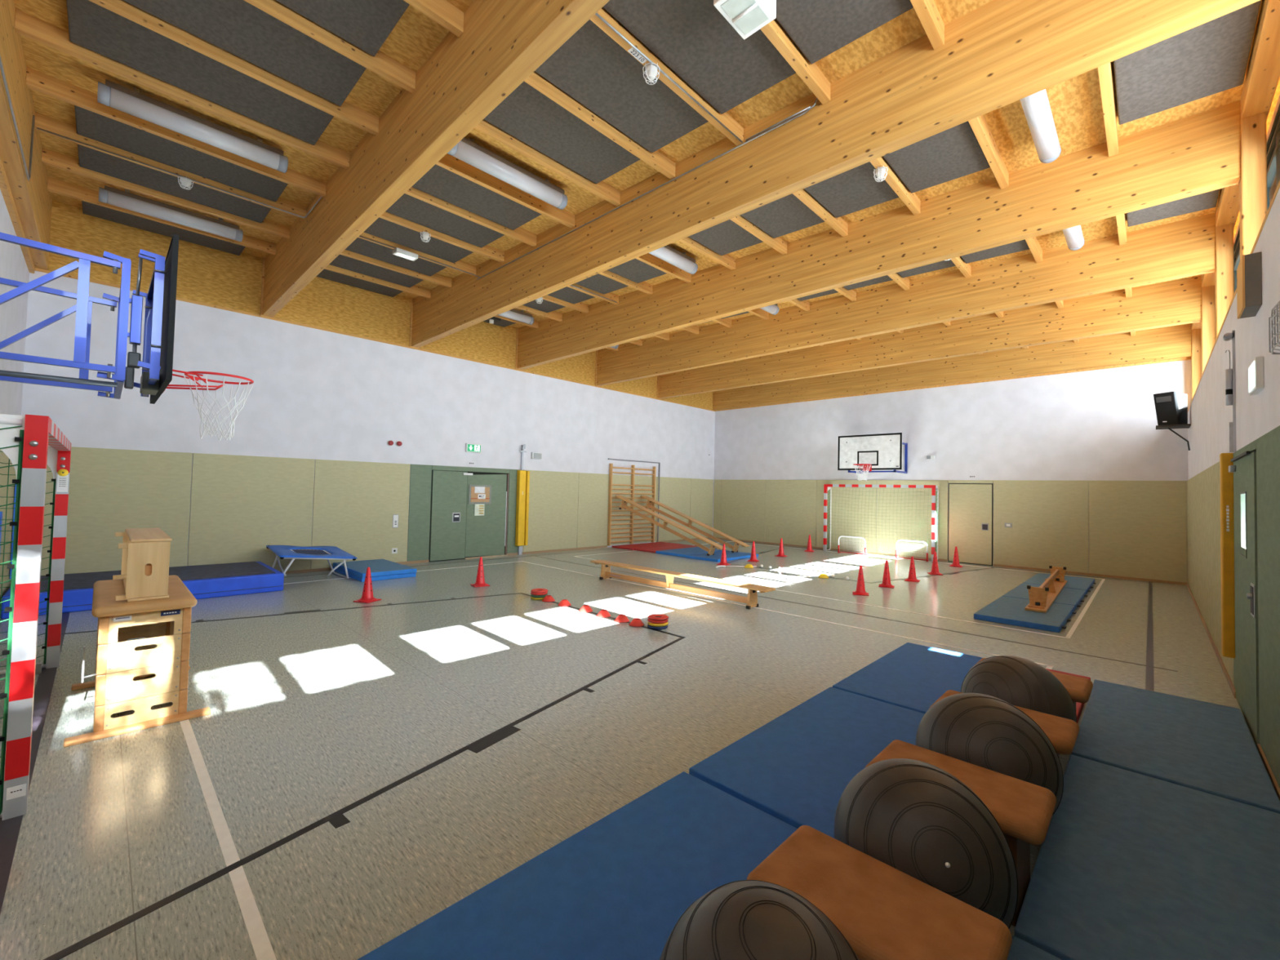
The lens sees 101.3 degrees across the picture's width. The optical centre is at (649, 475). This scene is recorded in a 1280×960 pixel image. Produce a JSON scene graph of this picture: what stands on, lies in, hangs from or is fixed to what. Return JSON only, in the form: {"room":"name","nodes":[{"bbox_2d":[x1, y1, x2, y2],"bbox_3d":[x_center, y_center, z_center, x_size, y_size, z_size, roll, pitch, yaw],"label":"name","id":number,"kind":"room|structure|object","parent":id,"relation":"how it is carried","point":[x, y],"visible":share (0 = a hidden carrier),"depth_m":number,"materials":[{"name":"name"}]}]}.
{"room":"sports hall","nodes":[
{"label":"sports hall","id":0,"kind":"room"},
{"bbox_2d":[0,189,29,608],"bbox_3d":[-4.755,-1.257,3.249,13.200,6.000,0.322,0,-2,44],"label":"wall","id":1,"kind":"structure","parent":0,"point":[13,266],"depth_m":6.64,"materials":[{"name":"white paint"}]},
{"bbox_2d":[9,484,17,578],"bbox_3d":[-8.820,0.749,7.277,0.120,1.360,0.015,0,-2,44],"label":"strap","id":2,"kind":"object","parent":1,"relation":"attached to","point":[15,499],"visible":0.43,"depth_m":7.24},
{"bbox_2d":[0,156,35,273],"bbox_3d":[-4.636,-3.085,3.455,12.600,0.110,0.050,0,-2,44],"label":"trim","id":3,"kind":"structure","parent":1,"relation":"attached to","point":[5,188],"depth_m":6.08,"materials":[{"name":"brown wood"}]},
{"bbox_2d":[0,231,253,440],"bbox_3d":[-4.191,-1.022,4.126,1.754,1.389,1.746,0,-2,44],"label":"basketball hoop","id":4,"kind":"object","parent":1,"relation":"attached to","point":[157,363],"visible":1,"depth_m":3.89,"materials":[{"name":"blue metal"}]},
{"bbox_2d":[15,200,715,577],"bbox_3d":[-3.480,-0.927,13.938,0.272,6.020,17.550,0,-2,44],"label":"wall","id":5,"kind":"structure","parent":0,"point":[336,375],"depth_m":10.46,"materials":[{"name":"white paint"}]},
{"bbox_2d":[428,470,509,561],"bbox_3d":[-4.338,0.972,12.799,0.090,2.120,2.020,0,-2,44],"label":"door","id":6,"kind":"structure","parent":5,"relation":"in","point":[455,533],"depth_m":12.68,"materials":[{"name":"green metal"}]},
{"bbox_2d":[474,503,484,515],"bbox_3d":[-4.196,0.844,12.934,0.004,0.300,0.260,0,-2,44],"label":"poster","id":7,"kind":"object","parent":6,"relation":"attached to","point":[478,508],"visible":1,"depth_m":12.93,"materials":[{"name":"beige paper"}]},
{"bbox_2d":[468,484,491,503],"bbox_3d":[-4.180,0.474,12.944,0.018,0.470,0.590,0,-2,44],"label":"notice board","id":8,"kind":"object","parent":6,"relation":"attached to","point":[477,494],"visible":1,"depth_m":12.94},
{"bbox_2d":[465,443,481,453],"bbox_3d":[-4.313,-0.663,12.838,0.086,0.210,0.380,0,-2,44],"label":"exit sign","id":9,"kind":"object","parent":5,"relation":"attached to","point":[469,447],"visible":1,"depth_m":12.79,"materials":[{"name":"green plastic"}]},
{"bbox_2d":[280,537,711,573],"bbox_3d":[-3.454,2.053,13.762,0.030,0.055,16.890,0,-2,44],"label":"baseboard","id":10,"kind":"structure","parent":5,"relation":"attached to","point":[603,546],"depth_m":13.72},
{"bbox_2d":[515,444,529,555],"bbox_3d":[-3.332,0.633,13.780,0.152,2.900,0.320,0,-2,44],"label":"pad","id":11,"kind":"object","parent":5,"relation":"attached to","point":[523,476],"visible":1,"depth_m":13.71,"materials":[{"name":"yellow plastic"}]},
{"bbox_2d":[607,458,660,546],"bbox_3d":[-0.469,0.856,16.818,0.117,2.660,2.320,0,-2,44],"label":"wall bars","id":12,"kind":"object","parent":5,"relation":"attached to","point":[611,467],"visible":0.9,"depth_m":16.68,"materials":[{"name":"brown wood"}]},
{"bbox_2d":[0,538,1257,959],"bbox_3d":[1.123,2.156,9.381,13.300,0.202,17.550,0,-2,44],"label":"floor","id":13,"kind":"structure","parent":0,"point":[355,772],"depth_m":3.96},
{"bbox_2d":[0,413,71,820],"bbox_3d":[-4.573,0.718,3.626,3.167,2.078,0.617,0,-2,44],"label":"goal","id":14,"kind":"object","parent":13,"relation":"on","point":[32,442],"visible":1,"depth_m":2.74,"materials":[{"name":"red paint"}]},
{"bbox_2d":[63,574,210,746],"bbox_3d":[-4.051,1.345,4.173,1.410,0.885,0.740,0,-2,44],"label":"box","id":15,"kind":"object","parent":13,"relation":"on","point":[163,654],"visible":0.99,"depth_m":3.75,"materials":[{"name":"brown wood"}]},
{"bbox_2d":[112,528,172,601],"bbox_3d":[-4.061,0.682,4.182,1.204,0.440,0.280,0,-2,44],"label":"box","id":16,"kind":"object","parent":15,"relation":"on","point":[145,560],"visible":1,"depth_m":3.80,"materials":[{"name":"brown wood"}]},
{"bbox_2d":[0,561,284,618],"bbox_3d":[-7.584,1.675,8.091,1.798,0.292,2.906,0,-2,44],"label":"mat","id":17,"kind":"object","parent":13,"relation":"on","point":[223,580],"visible":0.48,"depth_m":7.98,"materials":[{"name":"blue plastic"}]},
{"bbox_2d":[266,545,356,578],"bbox_3d":[-6.242,1.600,9.675,1.120,0.595,1.192,0,-2,44],"label":"trampoline","id":18,"kind":"object","parent":13,"relation":"on","point":[286,552],"visible":0.98,"depth_m":9.63,"materials":[{"name":"white paint"}]},
{"bbox_2d":[353,567,381,603],"bbox_3d":[-4.240,1.636,7.897,0.270,0.505,0.270,1,-2,15],"label":"cone","id":19,"kind":"object","parent":13,"relation":"on","point":[367,597],"visible":1,"depth_m":7.85,"materials":[{"name":"red plastic"}]},
{"bbox_2d":[332,566,416,582],"bbox_3d":[-5.454,1.895,10.345,1.740,0.076,0.960,0,-2,44],"label":"mat","id":20,"kind":"object","parent":13,"relation":"on","point":[337,570],"visible":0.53,"depth_m":9.79,"materials":[{"name":"blue plastic"}]},
{"bbox_2d":[333,559,417,577],"bbox_3d":[-5.431,1.813,10.327,1.740,0.076,0.960,0,-2,44],"label":"mat","id":21,"kind":"object","parent":20,"relation":"on","point":[379,567],"visible":0.98,"depth_m":10.07,"materials":[{"name":"blue plastic"}]},
{"bbox_2d":[470,556,489,586],"bbox_3d":[-3.008,1.706,9.331,0.270,0.505,0.270,2,-2,-35],"label":"cone","id":22,"kind":"object","parent":13,"relation":"on","point":[480,580],"visible":1,"depth_m":9.28,"materials":[{"name":"red plastic"}]},
{"bbox_2d":[356,771,797,959],"bbox_3d":[-0.128,1.782,2.111,0.988,0.067,1.998,0,-2,44],"label":"mat","id":23,"kind":"object","parent":13,"relation":"on","point":[619,886],"visible":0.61,"depth_m":2.24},
{"bbox_2d":[629,617,644,626],"bbox_3d":[-0.170,1.911,6.843,0.204,0.078,0.204,0,-2,44],"label":"cone","id":24,"kind":"object","parent":13,"relation":"on","point":[636,622],"visible":1,"depth_m":6.79,"materials":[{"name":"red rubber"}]},
{"bbox_2d":[611,542,681,550],"bbox_3d":[-0.055,2.211,16.445,0.964,0.047,2.294,0,-2,44],"label":"mat","id":25,"kind":"object","parent":13,"relation":"on","point":[630,547],"visible":0.88,"depth_m":16.30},
{"bbox_2d":[647,624,667,629],"bbox_3d":[0.101,1.937,6.750,0.271,0.033,0.271,0,-2,44],"label":"disc","id":26,"kind":"object","parent":13,"relation":"on","point":[648,625],"visible":0.47,"depth_m":6.64,"materials":[{"name":"plastic"}]},
{"bbox_2d":[647,622,668,626],"bbox_3d":[0.107,1.900,6.745,0.271,0.033,0.271,0,-2,44],"label":"disc","id":27,"kind":"object","parent":26,"relation":"on","point":[648,623],"visible":0.59,"depth_m":6.64,"materials":[{"name":"plastic"}]},
{"bbox_2d":[647,618,668,623],"bbox_3d":[0.102,1.863,6.752,0.271,0.033,0.271,0,-2,44],"label":"disc","id":28,"kind":"object","parent":27,"relation":"on","point":[648,620],"visible":0.52,"depth_m":6.65,"materials":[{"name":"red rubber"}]},
{"bbox_2d":[648,613,668,621],"bbox_3d":[0.109,1.826,6.747,0.271,0.033,0.271,0,-2,44],"label":"disc","id":29,"kind":"object","parent":28,"relation":"on","point":[659,617],"visible":1,"depth_m":6.69,"materials":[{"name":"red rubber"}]},
{"bbox_2d":[633,544,697,552],"bbox_3d":[0.620,2.209,15.860,0.908,0.047,2.208,0,-2,44],"label":"mat","id":30,"kind":"object","parent":13,"relation":"on","point":[651,549],"visible":0.76,"depth_m":15.70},
{"bbox_2d":[590,560,775,609],"bbox_3d":[0.352,1.867,9.184,4.000,0.333,0.270,0,-2,43],"label":"bench","id":31,"kind":"object","parent":13,"relation":"on","point":[751,601],"visible":1,"depth_m":8.88,"materials":[{"name":"brown wood"}]},
{"bbox_2d":[655,546,722,557],"bbox_3d":[1.205,2.187,15.018,1.078,0.069,1.878,0,-2,44],"label":"mat","id":32,"kind":"object","parent":13,"relation":"on","point":[686,551],"visible":0.83,"depth_m":14.68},
{"bbox_2d":[684,550,758,562],"bbox_3d":[1.970,2.181,14.212,1.078,0.069,1.888,0,-2,44],"label":"mat","id":33,"kind":"object","parent":13,"relation":"on","point":[717,557],"visible":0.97,"depth_m":13.88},
{"bbox_2d":[615,495,726,555],"bbox_3d":[0.472,1.369,14.876,3.791,1.515,0.270,0,-2,39],"label":"bench","id":34,"kind":"object","parent":33,"relation":"on","point":[624,500],"visible":1,"depth_m":14.75,"materials":[{"name":"brown wood"}]},
{"bbox_2d":[640,495,750,552],"bbox_3d":[1.242,1.410,15.682,3.791,1.515,0.270,0,-2,39],"label":"bench","id":35,"kind":"object","parent":33,"relation":"on","point":[735,548],"visible":0.94,"depth_m":15.57,"materials":[{"name":"brown wood"}]},
{"bbox_2d":[716,543,730,565],"bbox_3d":[1.800,1.914,12.740,0.270,0.505,0.270,0,-2,32],"label":"cone","id":36,"kind":"object","parent":13,"relation":"on","point":[723,559],"visible":1,"depth_m":12.69,"materials":[{"name":"red plastic"}]},
{"bbox_2d":[747,541,759,561],"bbox_3d":[2.680,1.958,13.544,0.270,0.505,0.270,1,-2,21],"label":"cone","id":37,"kind":"object","parent":13,"relation":"on","point":[753,558],"visible":1,"depth_m":13.49,"materials":[{"name":"red plastic"}]},
{"bbox_2d":[659,880,859,959],"bbox_3d":[0.307,1.480,1.395,0.599,0.653,0.629,3,-2,-44],"label":"exercise ball","id":38,"kind":"object","parent":13,"relation":"on","point":[742,919],"visible":1,"depth_m":1.38,"materials":[{"name":"rubber"}]},
{"bbox_2d":[688,686,924,838],"bbox_3d":[1.272,1.857,3.575,0.988,0.067,1.963,0,-2,44],"label":"mat","id":39,"kind":"object","parent":13,"relation":"on","point":[796,768],"visible":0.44,"depth_m":3.39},
{"bbox_2d":[837,535,867,555],"bbox_3d":[6.072,2.077,15.646,0.844,0.532,0.274,0,-2,44],"label":"goal","id":40,"kind":"object","parent":13,"relation":"on","point":[841,536],"visible":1,"depth_m":15.64,"materials":[{"name":"white paint"}]},
{"bbox_2d":[852,565,869,595],"bbox_3d":[3.759,1.860,9.348,0.270,0.505,0.270,1,-2,21],"label":"cone","id":41,"kind":"object","parent":13,"relation":"on","point":[860,589],"visible":1,"depth_m":9.30,"materials":[{"name":"red plastic"}]},
{"bbox_2d":[746,825,1012,959],"bbox_3d":[0.721,1.602,1.716,0.715,0.445,0.434,0,-2,44],"label":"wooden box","id":42,"kind":"object","parent":13,"relation":"on","point":[883,912],"visible":0.77,"depth_m":1.68,"materials":[{"name":"brown leather"}]},
{"bbox_2d":[822,484,938,561],"bbox_3d":[6.718,1.318,15.439,3.167,2.078,0.427,0,-2,44],"label":"goal","id":43,"kind":"object","parent":13,"relation":"on","point":[826,486],"visible":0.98,"depth_m":15.26,"materials":[{"name":"red paint"}]},
{"bbox_2d":[878,560,894,588],"bbox_3d":[4.595,1.903,10.180,0.270,0.505,0.270,0,-2,27],"label":"cone","id":44,"kind":"object","parent":13,"relation":"on","point":[886,583],"visible":1,"depth_m":10.13,"materials":[{"name":"red plastic"}]},
{"bbox_2d":[832,642,982,713],"bbox_3d":[2.658,1.930,5.025,0.988,0.067,1.988,0,-2,44],"label":"mat","id":45,"kind":"object","parent":13,"relation":"on","point":[912,676],"visible":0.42,"depth_m":4.91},
{"bbox_2d":[895,539,928,561],"bbox_3d":[7.299,2.073,14.556,0.844,0.532,0.274,0,-2,44],"label":"goal","id":46,"kind":"object","parent":13,"relation":"on","point":[897,541],"visible":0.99,"depth_m":14.54,"materials":[{"name":"white paint"}]},
{"bbox_2d":[904,556,919,582],"bbox_3d":[5.476,1.945,10.941,0.270,0.505,0.270,0,-2,32],"label":"cone","id":47,"kind":"object","parent":13,"relation":"on","point":[912,577],"visible":1,"depth_m":10.89,"materials":[{"name":"red plastic"}]},
{"bbox_2d":[834,758,1017,928],"bbox_3d":[1.078,1.508,2.100,0.676,0.673,0.625,0,-2,44],"label":"exercise ball","id":48,"kind":"object","parent":13,"relation":"on","point":[916,818],"visible":0.7,"depth_m":1.92,"materials":[{"name":"rubber"}]},
{"bbox_2d":[927,551,942,575],"bbox_3d":[6.506,1.998,11.961,0.270,0.505,0.270,1,-2,15],"label":"cone","id":49,"kind":"object","parent":13,"relation":"on","point":[935,568],"visible":1,"depth_m":11.91,"materials":[{"name":"red plastic"}]},
{"bbox_2d":[949,546,963,567],"bbox_3d":[7.824,2.070,13.398,0.270,0.505,0.270,0,-2,38],"label":"cone","id":50,"kind":"object","parent":13,"relation":"on","point":[956,560],"visible":1,"depth_m":13.35,"materials":[{"name":"red plastic"}]},
{"bbox_2d":[865,739,1056,926],"bbox_3d":[1.440,1.640,2.467,0.715,0.445,0.434,0,-2,44],"label":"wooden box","id":51,"kind":"object","parent":13,"relation":"on","point":[1024,811],"visible":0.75,"depth_m":2.32,"materials":[{"name":"brown leather"}]},
{"bbox_2d":[915,693,1063,815],"bbox_3d":[1.810,1.541,2.838,0.600,0.683,0.670,3,-2,-41],"label":"exercise ball","id":52,"kind":"object","parent":13,"relation":"on","point":[989,732],"visible":0.55,"depth_m":2.66,"materials":[{"name":"rubber"}]},
{"bbox_2d":[928,689,1079,756],"bbox_3d":[2.158,1.678,3.219,0.715,0.445,0.434,0,-2,44],"label":"stool","id":53,"kind":"object","parent":13,"relation":"on","point":[1062,732],"visible":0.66,"depth_m":3.03,"materials":[{"name":"brown leather"}]},
{"bbox_2d":[960,655,1076,754],"bbox_3d":[2.504,1.584,3.592,0.650,0.670,0.573,0,-2,44],"label":"exercise ball","id":54,"kind":"object","parent":13,"relation":"on","point":[1019,682],"visible":0.44,"depth_m":3.43,"materials":[{"name":"rubber"}]},
{"bbox_2d":[973,595,1075,632],"bbox_3d":[5.758,2.081,7.979,1.029,0.079,1.988,0,-2,44],"label":"mat","id":55,"kind":"object","parent":13,"relation":"on","point":[1011,611],"visible":0.94,"depth_m":7.61,"materials":[{"name":"blue plastic"}]},
{"bbox_2d":[1006,935,1062,959],"bbox_3d":[1.048,1.776,0.993,0.923,0.067,2.008,0,-2,44],"label":"mat","id":56,"kind":"object","parent":13,"relation":"on","point":[1020,949],"visible":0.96,"depth_m":1.96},
{"bbox_2d":[976,657,1093,710],"bbox_3d":[2.855,1.713,3.948,0.715,0.445,0.434,0,-2,44],"label":"stool","id":57,"kind":"object","parent":13,"relation":"on","point":[1079,689],"visible":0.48,"depth_m":3.72,"materials":[{"name":"brown leather"}]},
{"bbox_2d":[1002,582,1087,609],"bbox_3d":[7.153,2.155,9.438,1.029,0.079,1.988,0,-2,44],"label":"mat","id":58,"kind":"object","parent":13,"relation":"on","point":[1068,596],"visible":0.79,"depth_m":9.27,"materials":[{"name":"blue plastic"}]},
{"bbox_2d":[1024,565,1066,613],"bbox_3d":[7.097,1.942,9.323,0.271,0.333,4.000,0,-2,42],"label":"bench","id":59,"kind":"object","parent":58,"relation":"on","point":[1042,597],"visible":1,"depth_m":8.48,"materials":[{"name":"brown wood"}]},
{"bbox_2d":[1023,573,1096,593],"bbox_3d":[8.548,2.229,10.897,1.029,0.079,1.988,0,-2,44],"label":"mat","id":60,"kind":"object","parent":13,"relation":"on","point":[1073,582],"visible":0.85,"depth_m":10.81,"materials":[{"name":"blue plastic"}]},
{"bbox_2d":[1045,668,1090,723],"bbox_3d":[3.479,1.937,4.687,0.613,0.072,1.463,0,-2,44],"label":"mat","id":61,"kind":"object","parent":13,"relation":"on","point":[1079,706],"visible":0.13,"depth_m":4.37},
{"bbox_2d":[1013,754,1279,959],"bbox_3d":[2.450,1.851,2.460,0.923,0.067,1.988,0,-2,44],"label":"mat","id":62,"kind":"object","parent":13,"relation":"on","point":[1130,865],"visible":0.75,"depth_m":2.37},
{"bbox_2d":[1071,679,1279,813],"bbox_3d":[3.855,1.925,3.930,0.923,0.067,1.998,0,-2,44],"label":"mat","id":63,"kind":"object","parent":13,"relation":"on","point":[1206,747],"visible":0.77,"depth_m":3.69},
{"bbox_2d":[0,0,1279,410],"bbox_3d":[1.493,-3.486,9.314,13.870,1.410,17.550,0,-2,44],"label":"ceiling","id":64,"kind":"structure","parent":0,"point":[366,102],"depth_m":5.94,"materials":[{"name":"brown wood"}]},
{"bbox_2d":[0,55,35,180],"bbox_3d":[-5.412,-3.514,4.461,3.509,0.770,0.018,0,-2,44],"label":"conduit","id":65,"kind":"object","parent":64,"relation":"attached to","point":[28,174],"visible":1,"depth_m":4.95,"materials":[{"name":"metal"}]},
{"bbox_2d":[98,185,243,241],"bbox_3d":[-7.151,-3.950,7.917,0.192,0.286,1.600,0,-2,44],"label":"ceiling lamp","id":66,"kind":"object","parent":64,"relation":"attached to","point":[125,199],"visible":0.99,"depth_m":7.80,"materials":[{"name":"plastic"}]},
{"bbox_2d":[36,127,322,217],"bbox_3d":[-5.687,-3.905,6.549,0.966,0.069,2.609,0,-2,44],"label":"conduit","id":67,"kind":"object","parent":64,"relation":"attached to","point":[321,197],"visible":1,"depth_m":6.78,"materials":[{"name":"metal"}]},
{"bbox_2d":[177,176,193,190],"bbox_3d":[-6.092,-3.828,6.885,0.156,0.128,0.156,0,-2,44],"label":"smoke detector","id":68,"kind":"object","parent":64,"relation":"attached to","point":[184,182],"visible":1,"depth_m":6.86,"materials":[{"name":"white plastic"}]},
{"bbox_2d":[97,79,288,173],"bbox_3d":[-5.016,-3.887,5.873,0.192,0.286,1.600,0,-2,44],"label":"ceiling lamp","id":69,"kind":"object","parent":64,"relation":"attached to","point":[132,102],"visible":1,"depth_m":5.74,"materials":[{"name":"plastic"}]},
{"bbox_2d":[392,247,417,261],"bbox_3d":[-4.152,-3.750,8.916,0.180,0.075,0.360,0,-2,44],"label":"emergency light","id":70,"kind":"object","parent":64,"relation":"attached to","point":[397,251],"visible":1,"depth_m":8.87,"materials":[{"name":"white plastic"}]},
{"bbox_2d":[447,137,567,209],"bbox_3d":[-1.715,-3.745,6.476,0.192,0.286,1.620,0,-2,44],"label":"ceiling lamp","id":71,"kind":"object","parent":64,"relation":"attached to","point":[466,150],"visible":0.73,"depth_m":6.38,"materials":[{"name":"plastic"}]},
{"bbox_2d":[461,137,564,194],"bbox_3d":[-1.714,-3.788,6.477,0.150,0.060,1.520,0,-2,44],"label":"tray","id":72,"kind":"object","parent":71,"relation":"on","point":[464,140],"depth_m":6.40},
{"bbox_2d":[498,308,533,324],"bbox_3d":[-3.353,-3.748,11.890,0.192,0.286,1.620,0,-2,44],"label":"ceiling lamp","id":73,"kind":"object","parent":64,"relation":"attached to","point":[520,316],"visible":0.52,"depth_m":12.14,"materials":[{"name":"plastic"}]},
{"bbox_2d":[510,308,532,316],"bbox_3d":[-3.352,-3.791,11.892,0.150,0.060,1.520,0,-2,44],"label":"tray","id":74,"kind":"object","parent":73,"relation":"on","point":[521,313],"depth_m":12.16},
{"bbox_2d":[359,13,817,279],"bbox_3d":[-1.676,-3.710,6.534,6.785,0.180,2.539,0,-2,44],"label":"conduit","id":75,"kind":"object","parent":64,"relation":"attached to","point":[597,15],"visible":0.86,"depth_m":5.53,"materials":[{"name":"metal"}]},
{"bbox_2d":[627,47,660,84],"bbox_3d":[-0.053,-3.608,4.650,0.156,0.128,0.348,0,-2,44],"label":"smoke detector","id":76,"kind":"object","parent":64,"relation":"attached to","point":[651,72],"visible":1,"depth_m":4.67,"materials":[{"name":"white plastic"}]},
{"bbox_2d":[648,244,697,274],"bbox_3d":[0.205,-3.643,8.484,0.192,0.286,1.620,0,-2,44],"label":"ceiling lamp","id":77,"kind":"object","parent":64,"relation":"attached to","point":[680,260],"visible":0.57,"depth_m":8.65,"materials":[{"name":"plastic"}]},
{"bbox_2d":[663,244,695,262],"bbox_3d":[0.206,-3.686,8.485,0.150,0.060,1.520,0,-2,44],"label":"tray","id":78,"kind":"object","parent":77,"relation":"on","point":[667,247],"depth_m":8.68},
{"bbox_2d":[713,0,776,39],"bbox_3d":[0.720,-3.558,3.953,0.290,0.182,0.410,0,-2,44],"label":"emergency light","id":79,"kind":"object","parent":64,"relation":"attached to","point":[747,17],"visible":1,"depth_m":3.96,"materials":[{"name":"white paint"}]},
{"bbox_2d":[760,303,778,315],"bbox_3d":[2.083,-3.543,10.449,0.192,0.286,1.620,0,-2,44],"label":"ceiling lamp","id":80,"kind":"object","parent":64,"relation":"attached to","point":[773,309],"visible":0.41,"depth_m":10.83,"materials":[{"name":"plastic"}]},
{"bbox_2d":[873,164,888,182],"bbox_3d":[2.672,-3.480,6.076,0.156,0.128,0.156,0,-2,44],"label":"smoke detector","id":81,"kind":"object","parent":64,"relation":"attached to","point":[880,171],"visible":1,"depth_m":6.04,"materials":[{"name":"white plastic"}]},
{"bbox_2d":[1019,88,1061,163],"bbox_3d":[3.763,-3.538,5.078,0.192,0.286,1.620,0,-2,44],"label":"ceiling lamp","id":82,"kind":"object","parent":64,"relation":"attached to","point":[1036,107],"visible":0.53,"depth_m":5.13,"materials":[{"name":"plastic"}]},
{"bbox_2d":[1062,225,1084,250],"bbox_3d":[5.641,-3.438,7.043,0.192,0.286,1.620,0,-2,44],"label":"ceiling lamp","id":83,"kind":"object","parent":64,"relation":"attached to","point":[1073,236],"visible":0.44,"depth_m":7.30,"materials":[{"name":"plastic"}]},
{"bbox_2d":[712,357,1191,582],"bbox_3d":[7.141,-0.625,15.694,13.200,6.000,0.322,0,-2,44],"label":"wall","id":84,"kind":"structure","parent":0,"point":[1081,469],"depth_m":13.57,"materials":[{"name":"white paint"}]},
{"bbox_2d":[837,432,907,480],"bbox_3d":[6.373,-0.490,15.106,1.800,1.339,1.622,0,-2,44],"label":"basketball hoop","id":85,"kind":"object","parent":84,"relation":"attached to","point":[866,453],"visible":1,"depth_m":14.91,"materials":[{"name":"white plastic"}]},
{"bbox_2d":[714,357,1186,411],"bbox_3d":[7.034,-2.489,15.664,12.600,0.050,0.050,0,-2,44],"label":"trim","id":86,"kind":"structure","parent":84,"relation":"attached to","point":[1182,358],"depth_m":13.71,"materials":[{"name":"brown wood"}]},
{"bbox_2d":[716,537,1186,585],"bbox_3d":[6.931,2.340,15.531,12.540,0.055,0.030,0,-2,44],"label":"baseboard","id":87,"kind":"structure","parent":84,"relation":"attached to","point":[786,544],"depth_m":13.21,"materials":[{"name":"wood"}]},
{"bbox_2d":[947,483,992,565],"bbox_3d":[8.556,1.287,14.024,1.040,2.145,0.037,0,-2,44],"label":"door","id":88,"kind":"structure","parent":84,"relation":"in","point":[970,504],"depth_m":13.99,"materials":[{"name":"beige"}]},
{"bbox_2d":[1186,180,1279,787],"bbox_3d":[5.819,0.174,4.993,0.412,3.720,17.550,0,-2,44],"label":"wall","id":89,"kind":"structure","parent":0,"point":[1209,416],"depth_m":4.06,"materials":[{"name":"white paint"}]},
{"bbox_2d":[1153,391,1190,450],"bbox_3d":[10.582,-1.083,10.644,0.530,1.180,0.500,0,-2,44],"label":"loudspeaker","id":90,"kind":"object","parent":89,"relation":"attached to","point":[1171,407],"visible":1,"depth_m":10.54,"materials":[{"name":"black plastic"}]},
{"bbox_2d":[1155,423,1190,429],"bbox_3d":[10.592,-0.982,10.630,0.490,0.035,0.500,0,-2,44],"label":"shelf","id":91,"kind":"object","parent":89,"relation":"attached to","point":[1160,426],"depth_m":10.55,"materials":[{"name":"metal"}]},
{"bbox_2d":[1191,328,1201,399],"bbox_3d":[11.639,-2.241,11.160,0.160,1.730,0.180,0,-2,44],"label":"trim","id":92,"kind":"structure","parent":89,"relation":"attached to","point":[1196,358],"depth_m":11.11,"materials":[{"name":"brown wood"}]},
{"bbox_2d":[1200,285,1215,374],"bbox_3d":[9.512,-2.354,8.935,0.160,1.730,0.180,0,-2,44],"label":"trim","id":93,"kind":"structure","parent":89,"relation":"attached to","point":[1208,304],"depth_m":8.88,"materials":[{"name":"brown wood"}]},
{"bbox_2d":[1214,223,1234,339],"bbox_3d":[7.634,-2.454,6.970,0.160,1.730,0.180,0,-2,44],"label":"trim","id":94,"kind":"structure","parent":89,"relation":"attached to","point":[1224,272],"depth_m":6.92,"materials":[{"name":"brown wood"}]},
{"bbox_2d":[1219,330,1235,657],"bbox_3d":[5.425,0.163,4.919,0.100,3.040,0.142,0,-2,44],"label":"pad","id":95,"kind":"object","parent":89,"relation":"attached to","point":[1226,478],"visible":0.98,"depth_m":4.87,"materials":[{"name":"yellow plastic"}]},
{"bbox_2d":[1186,582,1279,800],"bbox_3d":[5.632,2.006,5.079,0.035,0.055,16.890,0,-2,44],"label":"baseboard","id":96,"kind":"structure","parent":89,"relation":"attached to","point":[1267,766],"depth_m":5.06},
{"bbox_2d":[1233,222,1239,293],"bbox_3d":[8.704,-2.414,7.829,0.080,1.750,2.740,0,-2,44],"label":"window","id":97,"kind":"structure","parent":89,"relation":"in","point":[1237,238],"depth_m":7.28,"materials":[{"name":"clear glass"}]},
{"bbox_2d":[1228,449,1259,745],"bbox_3d":[4.871,0.911,4.234,0.171,2.160,1.342,0,-2,44],"label":"door","id":98,"kind":"structure","parent":89,"relation":"in","point":[1243,468],"depth_m":4.14,"materials":[{"name":"green metal"}]},
{"bbox_2d":[1236,251,1262,319],"bbox_3d":[4.416,-1.391,3.867,0.092,0.380,0.330,0,-2,44],"label":"speaker box","id":99,"kind":"object","parent":89,"relation":"attached to","point":[1249,270],"visible":1,"depth_m":3.76,"materials":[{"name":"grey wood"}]},
{"bbox_2d":[1239,111,1267,260],"bbox_3d":[5.756,-2.554,5.005,0.160,1.730,0.180,0,-2,44],"label":"trim","id":100,"kind":"structure","parent":89,"relation":"attached to","point":[1253,209],"depth_m":4.96,"materials":[{"name":"brown wood"}]},
{"bbox_2d":[1248,356,1264,395],"bbox_3d":[4.387,-0.714,3.798,0.044,0.220,0.340,0,-2,44],"label":"lamp","id":101,"kind":"object","parent":89,"relation":"attached to","point":[1255,370],"visible":1,"depth_m":3.69,"materials":[{"name":"white plastic"}]},
{"bbox_2d":[1266,109,1279,208],"bbox_3d":[6.825,-2.514,5.864,0.080,1.750,2.740,0,-2,44],"label":"window","id":102,"kind":"structure","parent":89,"relation":"in","point":[1272,136],"depth_m":5.17,"materials":[{"name":"clear glass"}]},
{"bbox_2d":[1268,300,1279,354],"bbox_3d":[3.625,-0.859,3.011,0.061,0.257,0.506,0,-2,44],"label":"guard","id":103,"kind":"object","parent":89,"relation":"attached to","point":[1272,331],"visible":1,"depth_m":3.05,"materials":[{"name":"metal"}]},
{"bbox_2d":[1274,93,1279,182],"bbox_3d":[4.947,-2.614,3.899,0.080,1.750,2.740,0,-2,44],"label":"window","id":104,"kind":"structure","parent":89,"relation":"in","point":[1277,111],"depth_m":4.87,"materials":[{"name":"clear glass"}]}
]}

